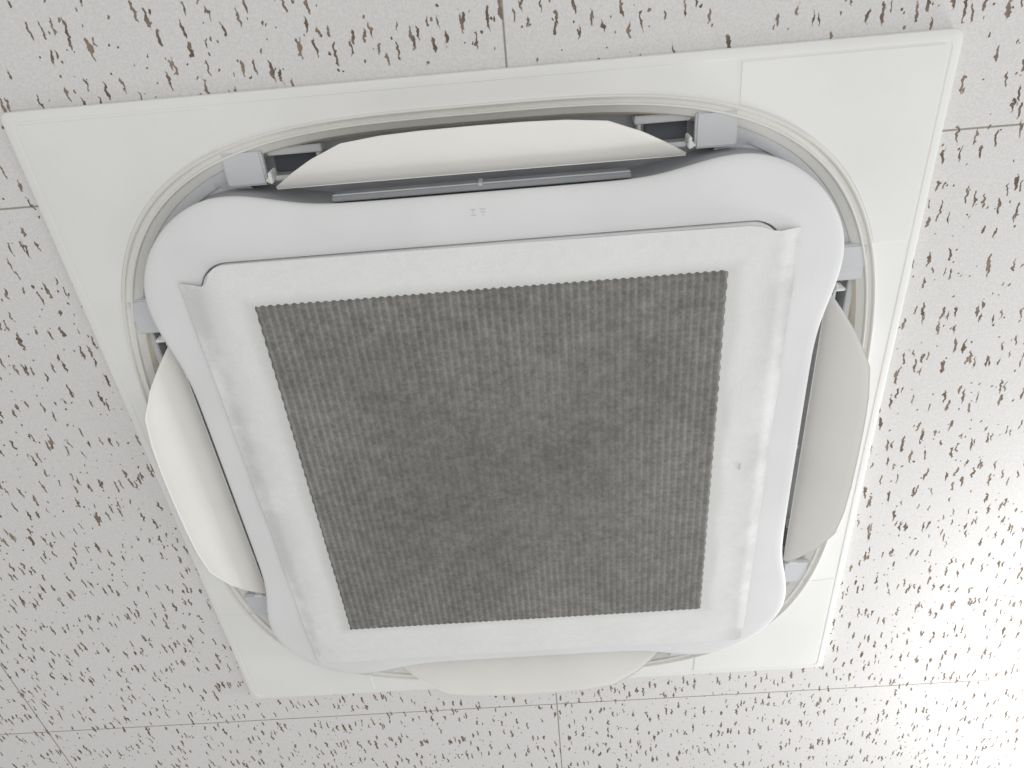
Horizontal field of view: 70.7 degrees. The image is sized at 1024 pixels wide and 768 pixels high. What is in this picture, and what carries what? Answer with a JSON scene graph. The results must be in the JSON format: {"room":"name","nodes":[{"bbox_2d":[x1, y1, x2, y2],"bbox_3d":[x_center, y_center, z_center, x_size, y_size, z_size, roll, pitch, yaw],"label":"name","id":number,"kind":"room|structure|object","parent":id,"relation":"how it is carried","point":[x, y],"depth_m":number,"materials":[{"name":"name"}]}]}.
{"room":"office","nodes":[
{"label":"office","id":0,"kind":"room"},
{"bbox_2d":[0,0,1023,767],"bbox_3d":[0.062,0.766,1.395,5.200,0.012,4.800,-4,-58,2],"label":"ceiling","id":1,"kind":"structure","parent":0,"point":[116,651],"depth_m":1.01,"materials":[{"name":"tile"}]},
{"bbox_2d":[1,28,963,698],"bbox_3d":[-0.003,0.103,0.950,0.955,0.077,0.955,-4,-58,2],"label":"air conditioner","id":2,"kind":"object","parent":1,"relation":"attached to","point":[566,376],"depth_m":0.82,"materials":[{"name":"white plastic"}]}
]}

